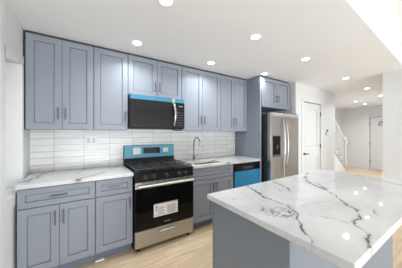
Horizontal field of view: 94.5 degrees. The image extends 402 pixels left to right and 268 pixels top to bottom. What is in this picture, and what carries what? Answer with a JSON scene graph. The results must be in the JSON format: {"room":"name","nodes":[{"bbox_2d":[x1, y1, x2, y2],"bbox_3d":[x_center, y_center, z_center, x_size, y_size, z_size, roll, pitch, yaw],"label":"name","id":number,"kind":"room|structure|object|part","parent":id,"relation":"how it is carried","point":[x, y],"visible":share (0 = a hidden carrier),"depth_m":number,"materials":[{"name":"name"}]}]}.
{"room":"kitchen","nodes":[
{"label":"kitchen","id":0,"kind":"room"},
{"bbox_2d":[5,0,29,267],"bbox_3d":[0.270,0.030,-1.428,0.140,2.650,8.510,0,0,-33],"label":"wall","id":1,"kind":"structure","parent":0,"point":[13,29],"depth_m":1.73,"materials":[{"name":"paint"}]},
{"bbox_2d":[5,65,5,188],"bbox_3d":[-1.690,-0.048,1.505,0.038,1.175,0.473,0,0,-33],"label":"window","id":2,"kind":"structure","parent":1,"relation":"in","point":[5,65],"depth_m":1.71,"materials":[{"name":"white"}]},
{"bbox_2d":[4,188,16,215],"bbox_3d":[-1.639,0.562,1.565,0.114,0.105,0.560,0,0,-33],"label":"trim","id":3,"kind":"structure","parent":1,"relation":"attached to","point":[10,193],"depth_m":1.52,"materials":[{"name":"white paint"}]},
{"bbox_2d":[0,0,23,267],"bbox_3d":[-1.574,0.163,1.556,0.012,2.385,0.645,0,0,-33],"label":"trim","id":4,"kind":"structure","parent":1,"relation":"attached to","point":[2,2],"depth_m":1.34,"materials":[{"name":"white paint"}]},
{"bbox_2d":[5,46,23,64],"bbox_3d":[-1.599,-0.660,1.594,0.012,0.197,0.565,0,0,-33],"label":"trim","id":5,"kind":"structure","parent":1,"relation":"attached to","point":[10,54],"depth_m":1.54,"materials":[{"name":"white paint"}]},
{"bbox_2d":[7,0,401,108],"bbox_3d":[4.223,-1.183,1.547,10.030,0.305,9.200,0,0,-33],"label":"ceiling","id":6,"kind":"structure","parent":0,"point":[359,40],"depth_m":1.94,"materials":[{"name":"paint"}]},
{"bbox_2d":[131,40,142,45],"bbox_3d":[-0.727,-1.027,2.109,0.124,0.005,0.124,0,0,-33],"label":"recessed light","id":7,"kind":"object","parent":6,"relation":"in","point":[134,42],"visible":1,"depth_m":2.10,"materials":[{"name":"white plastic"}]},
{"bbox_2d":[158,0,173,6],"bbox_3d":[-0.272,-1.027,1.442,0.124,0.005,0.124,0,0,-33],"label":"recessed light","id":8,"kind":"object","parent":6,"relation":"in","point":[167,3],"visible":1,"depth_m":1.46,"materials":[{"name":"white plastic"}]},
{"bbox_2d":[250,34,261,39],"bbox_3d":[0.581,-1.027,1.980,0.124,0.005,0.124,0,0,-33],"label":"recessed light","id":9,"kind":"object","parent":6,"relation":"in","point":[254,36],"visible":1,"depth_m":1.97,"materials":[{"name":"white plastic"}]},
{"bbox_2d":[75,166,401,267],"bbox_3d":[4.223,1.385,1.547,10.030,0.060,9.200,0,0,-33],"label":"floor","id":10,"kind":"structure","parent":0,"point":[195,249],"depth_m":2.10,"materials":[{"name":"brown wood"}]},
{"bbox_2d":[17,181,94,267],"bbox_3d":[-1.486,0.917,1.986,0.586,0.876,0.646,0,0,-33],"label":"base cabinet","id":11,"kind":"object","parent":10,"relation":"on","point":[56,224],"visible":0.99,"depth_m":1.73,"materials":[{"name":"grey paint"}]},
{"bbox_3d":[-1.457,0.950,1.673,0.288,0.575,0.019,0,0,-33],"label":"door","id":12,"kind":"part","parent":11,"relation":"part of","materials":[{"name":"blue paint"}]},
{"bbox_3d":[-1.334,0.572,1.753,0.580,0.166,0.019,0,0,-33],"label":"drawer","id":13,"kind":"part","parent":11,"relation":"part of","materials":[{"name":"blue paint"}]},
{"bbox_2d":[15,165,133,189],"bbox_3d":[-1.333,0.459,2.090,0.963,0.036,0.638,0,0,-33],"label":"countertop","id":14,"kind":"structure","parent":11,"relation":"on","point":[59,177],"depth_m":1.95,"materials":[{"name":"white stone"}]},
{"bbox_3d":[-1.212,0.950,1.832,0.288,0.575,0.019,0,0,-33],"label":"door","id":15,"kind":"part","parent":11,"relation":"part of","materials":[{"name":"blue paint"}]},
{"bbox_2d":[95,176,131,259],"bbox_3d":[-1.084,0.917,2.246,0.367,0.876,0.646,0,0,-33],"label":"base cabinet","id":16,"kind":"object","parent":10,"relation":"on","point":[113,197],"visible":0.97,"depth_m":2.01,"materials":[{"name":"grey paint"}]},
{"bbox_3d":[-0.933,0.572,2.013,0.361,0.166,0.019,0,0,-33],"label":"drawer","id":17,"kind":"part","parent":16,"relation":"part of","materials":[{"name":"blue paint"}]},
{"bbox_2d":[123,144,193,251],"bbox_3d":[-0.584,0.762,2.529,0.766,1.185,0.711,0,0,-33],"label":"gas range","id":18,"kind":"object","parent":10,"relation":"on","point":[162,186],"visible":0.98,"depth_m":2.29,"materials":[{"name":"black metal"}]},
{"bbox_2d":[124,161,193,174],"bbox_3d":[-0.584,0.450,2.529,0.766,0.020,0.610,0,0,-33],"label":"cooktop","id":19,"kind":"object","parent":18,"relation":"in","point":[183,167],"depth_m":2.36,"materials":[{"name":"black metal"}]},
{"bbox_3d":[-0.428,0.829,2.288,0.754,0.548,0.035,0,0,-33],"label":"oven door","id":20,"kind":"part","parent":18,"relation":"part of","materials":[{"name":"black glass"}]},
{"bbox_3d":[-0.428,1.208,2.289,0.754,0.191,0.033,0,0,-33],"label":"drawer","id":21,"kind":"part","parent":18,"relation":"part of","materials":[{"name":"silver metal"}]},
{"bbox_3d":[-0.430,0.505,2.291,0.758,0.090,0.038,0,0,-33],"label":"control panel","id":22,"kind":"part","parent":18,"relation":"part of","materials":[{"name":"black metal"}]},
{"bbox_3d":[-0.417,0.592,2.271,0.754,0.071,0.010,0,0,-33],"label":"door trim","id":23,"kind":"part","parent":18,"relation":"part of","materials":[{"name":"silver metal"}]},
{"bbox_3d":[-0.404,0.599,2.251,0.718,0.035,0.048,0,0,-33],"label":"handle","id":24,"kind":"part","parent":18,"relation":"part of","materials":[{"name":"metal"}]},
{"bbox_2d":[155,203,176,215],"bbox_3d":[-0.423,0.922,2.265,0.285,0.100,0.001,0,0,-33],"label":"label","id":25,"kind":"object","parent":18,"relation":"attached to","point":[164,209],"depth_m":2.26,"materials":[{"name":"white paper"}]},
{"bbox_3d":[-0.411,1.165,2.266,0.195,0.029,0.026,0,0,-33],"label":"handle","id":26,"kind":"part","parent":18,"relation":"part of","materials":[{"name":"metal"}]},
{"bbox_2d":[193,164,232,228],"bbox_3d":[0.040,0.917,2.975,0.753,0.876,0.646,0,0,-33],"label":"base cabinet","id":27,"kind":"object","parent":10,"relation":"on","point":[218,178],"visible":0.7,"depth_m":2.68,"materials":[{"name":"blue paint"}]},
{"bbox_3d":[0.034,0.950,2.640,0.371,0.575,0.019,0,0,-33],"label":"door","id":28,"kind":"part","parent":27,"relation":"part of","materials":[{"name":"blue paint"}]},
{"bbox_3d":[0.191,0.572,2.742,0.747,0.166,0.019,0,0,-33],"label":"drawer","id":29,"kind":"part","parent":27,"relation":"part of","materials":[{"name":"blue paint"}]},
{"bbox_2d":[176,155,260,168],"bbox_3d":[0.294,0.459,3.146,1.373,0.036,0.638,0,0,-33],"label":"countertop","id":30,"kind":"structure","parent":27,"relation":"on","point":[234,159],"depth_m":3.04,"materials":[{"name":"white stone"}]},
{"bbox_2d":[192,137,200,160],"bbox_3d":[-0.055,0.247,2.986,0.093,0.388,0.225,0,0,-33],"label":"faucet","id":31,"kind":"object","parent":30,"relation":"on","point":[194,157],"visible":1,"depth_m":3.03,"materials":[{"name":"silver metal"}]},
{"bbox_2d":[195,162,222,168],"bbox_3d":[0.059,0.567,2.878,0.514,0.176,0.319,0,0,-33],"label":"sink","id":32,"kind":"object","parent":30,"relation":"in","point":[206,162],"visible":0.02,"depth_m":3.03,"materials":[{"name":"silver metal"}]},
{"bbox_3d":[0.349,0.950,2.844,0.371,0.575,0.019,0,0,-33],"label":"door","id":33,"kind":"part","parent":27,"relation":"part of","materials":[{"name":"blue paint"}]},
{"bbox_2d":[233,161,259,187],"bbox_3d":[0.616,0.919,3.348,0.606,0.872,0.612,0,0,-33],"label":"dishwasher","id":34,"kind":"object","parent":10,"relation":"on","point":[244,174],"visible":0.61,"depth_m":3.07,"materials":[{"name":"blue plastic"}]},
{"bbox_3d":[0.773,0.545,3.105,0.602,0.116,0.030,0,0,-33],"label":"control panel","id":35,"kind":"part","parent":34,"relation":"part of","materials":[{"name":"black plastic"}]},
{"bbox_2d":[235,76,260,182],"bbox_3d":[0.879,0.172,3.538,0.034,2.366,0.638,0,0,-33],"label":"end panel","id":36,"kind":"object","parent":10,"relation":"on","point":[247,143],"visible":0.36,"depth_m":3.41,"materials":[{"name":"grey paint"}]},
{"bbox_2d":[261,112,297,181],"bbox_3d":[1.367,0.488,3.691,0.860,1.734,0.815,0,0,-33],"label":"refrigerator","id":37,"kind":"object","parent":10,"relation":"on","point":[279,131],"visible":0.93,"depth_m":3.32,"materials":[{"name":"silver metal"}]},
{"bbox_3d":[1.331,0.457,3.302,0.376,1.647,0.068,0,0,-33],"label":"door","id":38,"kind":"part","parent":37,"relation":"part of","materials":[{"name":"silver metal"}]},
{"bbox_3d":[1.488,0.185,3.330,0.025,0.908,0.078,0,0,-33],"label":"handle","id":39,"kind":"part","parent":37,"relation":"part of","materials":[{"name":"metal"}]},
{"bbox_3d":[1.563,0.185,3.379,0.025,0.908,0.078,0,0,-33],"label":"handle","id":40,"kind":"part","parent":37,"relation":"part of","materials":[{"name":"metal"}]},
{"bbox_3d":[1.695,0.457,3.538,0.476,1.647,0.068,0,0,-33],"label":"door","id":41,"kind":"part","parent":37,"relation":"part of","materials":[{"name":"silver metal"}]},
{"bbox_2d":[207,169,401,267],"bbox_3d":[1.013,0.898,1.465,1.742,0.914,0.870,0,0,-33],"label":"kitchen island","id":42,"kind":"object","parent":10,"relation":"on","point":[322,218],"visible":1,"depth_m":1.09,"materials":[{"name":"white stone"}]},
{"bbox_3d":[0.100,0.861,1.334,0.025,0.769,0.003,0,0,-33],"label":"corner post","id":43,"kind":"part","parent":42,"relation":"part of","materials":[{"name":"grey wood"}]},
{"bbox_3d":[0.250,0.915,1.091,0.006,0.879,0.566,0,0,-33],"label":"panel","id":44,"kind":"part","parent":42,"relation":"part of","materials":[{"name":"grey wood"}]},
{"bbox_3d":[1.112,0.915,1.309,1.690,0.879,0.006,0,0,-33],"label":"panel","id":45,"kind":"part","parent":42,"relation":"part of","materials":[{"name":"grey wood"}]},
{"bbox_2d":[335,120,347,171],"bbox_3d":[4.368,-0.026,6.479,2.099,2.763,0.578,0,0,-33],"label":"staircase","id":46,"kind":"structure","parent":10,"relation":"on","point":[340,165],"depth_m":6.52,"materials":[{"name":"white paint"}]},
{"bbox_3d":[4.442,-0.565,6.254,1.979,1.686,0.060,0,0,-33],"label":"handrail","id":47,"kind":"part","parent":46,"relation":"part of","materials":[{"name":"white paint"}]},
{"bbox_3d":[5.286,0.640,6.801,0.104,1.050,0.101,0,0,-33],"label":"newel post","id":48,"kind":"part","parent":46,"relation":"part of","materials":[{"name":"white paint"}]},
{"bbox_2d":[266,82,334,173],"bbox_3d":[2.259,0.152,4.778,1.750,2.405,1.380,0,0,-33],"label":"wall","id":49,"kind":"structure","parent":0,"point":[297,91],"depth_m":4.33,"materials":[{"name":"paint"}]},
{"bbox_2d":[301,98,322,173],"bbox_3d":[2.445,0.309,4.068,0.884,2.092,0.014,0,0,-33],"label":"trim","id":50,"kind":"structure","parent":49,"relation":"attached to","point":[302,99],"depth_m":3.85,"materials":[{"name":"white paint"}]},
{"bbox_2d":[304,102,320,172],"bbox_3d":[2.448,0.343,4.076,0.763,2.009,0.098,0,0,-33],"label":"door","id":51,"kind":"structure","parent":49,"relation":"in","point":[312,113],"depth_m":4.09,"materials":[{"name":"white paint"}]},
{"bbox_2d":[335,108,340,154],"bbox_3d":[3.607,0.152,6.403,5.580,2.405,0.120,0,0,-33],"label":"wall","id":52,"kind":"structure","parent":0,"point":[337,111],"depth_m":7.68,"materials":[{"name":"paint"}]},
{"bbox_2d":[341,105,382,170],"bbox_3d":[6.580,0.152,6.872,0.120,2.405,2.570,0,0,-33],"label":"wall","id":53,"kind":"structure","parent":0,"point":[353,120],"depth_m":7.38,"materials":[{"name":"paint"}]},
{"bbox_2d":[347,164,366,168],"bbox_3d":[6.120,1.300,7.458,0.014,0.110,0.844,0,0,-33],"label":"baseboard","id":54,"kind":"structure","parent":53,"relation":"attached to","point":[348,165],"depth_m":7.34,"materials":[{"name":"white paint"}]},
{"bbox_2d":[367,114,382,168],"bbox_3d":[6.630,0.325,6.671,0.014,2.060,1.030,0,0,-33],"label":"trim","id":55,"kind":"structure","parent":53,"relation":"attached to","point":[377,115],"depth_m":7.06,"materials":[{"name":"white paint"}]},
{"bbox_2d":[370,117,382,169],"bbox_3d":[6.654,0.364,6.699,0.055,1.958,0.881,0,0,-33],"label":"door","id":56,"kind":"structure","parent":53,"relation":"in","point":[376,123],"depth_m":6.90,"materials":[{"name":"white paint"}]},
{"bbox_2d":[383,69,401,180],"bbox_3d":[6.978,0.030,1.766,5.010,2.650,6.570,0,0,-33],"label":"wall","id":57,"kind":"structure","parent":0,"point":[392,80],"depth_m":3.06,"materials":[{"name":"paint"}]},
{"bbox_3d":[-0.244,0.153,3.262,4.100,2.405,0.120,0,0,-33],"label":"wall","id":58,"kind":"structure","parent":0,"visible":0},
{"bbox_2d":[23,30,28,129],"bbox_3d":[-1.841,-0.536,1.976,0.018,0.986,0.299,0,0,-33],"label":"strip","id":59,"kind":"object","parent":58,"relation":"attached to","point":[24,33],"visible":0.25,"depth_m":1.86,"materials":[{"name":"grey wood"}]},
{"bbox_2d":[25,30,93,129],"bbox_3d":[-1.569,-0.536,2.114,0.588,0.986,0.365,0,0,-33],"label":"upper cabinet","id":60,"kind":"object","parent":58,"relation":"attached to","point":[59,71],"visible":1,"depth_m":1.98,"materials":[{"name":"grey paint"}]},
{"bbox_3d":[-1.616,-0.524,1.919,0.288,0.957,0.019,0,0,-33],"label":"door","id":61,"kind":"part","parent":60,"relation":"part of","materials":[{"name":"blue paint"}]},
{"bbox_3d":[-1.506,-1.018,2.017,0.588,0.023,0.038,0,0,-33],"label":"moulding","id":62,"kind":"part","parent":60,"relation":"part of","materials":[{"name":"grey wood"}]},
{"bbox_3d":[-1.371,-0.524,2.078,0.288,0.957,0.019,0,0,-33],"label":"door","id":63,"kind":"part","parent":60,"relation":"part of","materials":[{"name":"blue paint"}]},
{"bbox_2d":[94,45,127,130],"bbox_3d":[-1.164,-0.536,2.376,0.377,0.986,0.365,0,0,-33],"label":"upper cabinet","id":64,"kind":"object","parent":58,"relation":"attached to","point":[110,65],"visible":0.98,"depth_m":2.25,"materials":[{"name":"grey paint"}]},
{"bbox_3d":[-1.101,-1.018,2.279,0.377,0.023,0.038,0,0,-33],"label":"moulding","id":65,"kind":"part","parent":64,"relation":"part of","materials":[{"name":"grey wood"}]},
{"bbox_2d":[30,129,234,172],"bbox_3d":[-0.617,0.188,2.942,3.123,0.505,0.009,0,0,-33],"label":"backsplash","id":66,"kind":"structure","parent":58,"relation":"attached to","point":[50,150],"depth_m":2.51,"materials":[{"name":"tile"}]},
{"bbox_2d":[86,136,96,144],"bbox_3d":[-1.423,0.088,2.410,0.125,0.110,0.008,0,0,-33],"label":"outlet","id":67,"kind":"object","parent":66,"relation":"attached to","point":[90,140],"visible":1,"depth_m":2.41,"materials":[{"name":"white plastic"}]},
{"bbox_2d":[128,53,181,98],"bbox_3d":[-0.686,-0.761,2.686,0.762,0.536,0.365,0,0,-33],"label":"upper cabinet","id":68,"kind":"object","parent":58,"relation":"attached to","point":[148,76],"visible":0.84,"depth_m":2.54,"materials":[{"name":"blue paint"}]},
{"bbox_3d":[-0.770,-0.750,2.468,0.375,0.507,0.019,0,0,-33],"label":"door","id":69,"kind":"part","parent":68,"relation":"part of","materials":[{"name":"blue paint"}]},
{"bbox_3d":[-0.623,-1.018,2.589,0.762,0.023,0.038,0,0,-33],"label":"moulding","id":70,"kind":"part","parent":68,"relation":"part of","materials":[{"name":"grey wood"}]},
{"bbox_2d":[128,94,184,129],"bbox_3d":[-0.649,-0.277,2.630,0.756,0.430,0.479,0,0,-33],"label":"microwave","id":71,"kind":"object","parent":68,"relation":"attached to","point":[144,111],"visible":0.98,"depth_m":2.45,"materials":[{"name":"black metal"}]},
{"bbox_3d":[-0.622,-0.261,2.460,0.616,0.373,0.035,0,0,-33],"label":"door","id":72,"kind":"part","parent":71,"relation":"part of","materials":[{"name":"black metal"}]},
{"bbox_3d":[-0.364,-0.262,2.573,0.032,0.342,0.074,0,0,-33],"label":"handle","id":73,"kind":"part","parent":71,"relation":"part of","materials":[{"name":"metal"}]},
{"bbox_3d":[-0.305,-0.261,2.667,0.136,0.373,0.033,0,0,-33],"label":"control panel","id":74,"kind":"part","parent":71,"relation":"part of","materials":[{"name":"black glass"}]},
{"bbox_3d":[-0.452,-0.750,2.674,0.375,0.507,0.019,0,0,-33],"label":"door","id":75,"kind":"part","parent":68,"relation":"part of","materials":[{"name":"blue paint"}]},
{"bbox_2d":[173,65,219,130],"bbox_3d":[-0.057,-0.536,3.094,0.738,0.986,0.365,0,0,-33],"label":"upper cabinet","id":76,"kind":"object","parent":58,"relation":"attached to","point":[200,88],"visible":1,"depth_m":2.95,"materials":[{"name":"blue paint"}]},
{"bbox_3d":[-0.136,-0.524,2.879,0.363,0.957,0.019,0,0,-33],"label":"door","id":77,"kind":"part","parent":76,"relation":"part of","materials":[{"name":"blue paint"}]},
{"bbox_3d":[0.006,-1.018,2.997,0.738,0.023,0.038,0,0,-33],"label":"moulding","id":78,"kind":"part","parent":76,"relation":"part of","materials":[{"name":"grey wood"}]},
{"bbox_3d":[0.172,-0.524,3.079,0.363,0.957,0.019,0,0,-33],"label":"door","id":79,"kind":"part","parent":76,"relation":"part of","materials":[{"name":"blue paint"}]},
{"bbox_2d":[220,74,246,130],"bbox_3d":[0.521,-0.536,3.469,0.640,0.986,0.365,0,0,-33],"label":"upper cabinet","id":80,"kind":"object","parent":58,"relation":"attached to","point":[233,90],"visible":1,"depth_m":3.33,"materials":[{"name":"blue paint"}]},
{"bbox_3d":[0.463,-0.524,3.267,0.314,0.957,0.019,0,0,-33],"label":"door","id":81,"kind":"part","parent":80,"relation":"part of","materials":[{"name":"blue paint"}]},
{"bbox_3d":[0.585,-1.018,3.372,0.640,0.023,0.038,0,0,-33],"label":"moulding","id":82,"kind":"part","parent":80,"relation":"part of","materials":[{"name":"grey wood"}]},
{"bbox_3d":[0.730,-0.524,3.440,0.314,0.957,0.019,0,0,-33],"label":"door","id":83,"kind":"part","parent":80,"relation":"part of","materials":[{"name":"blue paint"}]},
{"bbox_2d":[261,75,288,112],"bbox_3d":[1.262,-0.753,3.762,0.848,0.552,0.680,0,0,-33],"label":"upper cabinet","id":84,"kind":"object","parent":58,"relation":"attached to","point":[274,92],"visible":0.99,"depth_m":3.49,"materials":[{"name":"blue paint"}]},
{"bbox_3d":[1.246,-0.742,3.400,0.418,0.523,0.019,0,0,-33],"label":"door","id":85,"kind":"part","parent":84,"relation":"part of","materials":[{"name":"blue paint"}]},
{"bbox_3d":[1.600,-0.742,3.629,0.418,0.523,0.019,0,0,-33],"label":"door","id":86,"kind":"part","parent":84,"relation":"part of","materials":[{"name":"blue paint"}]}
]}

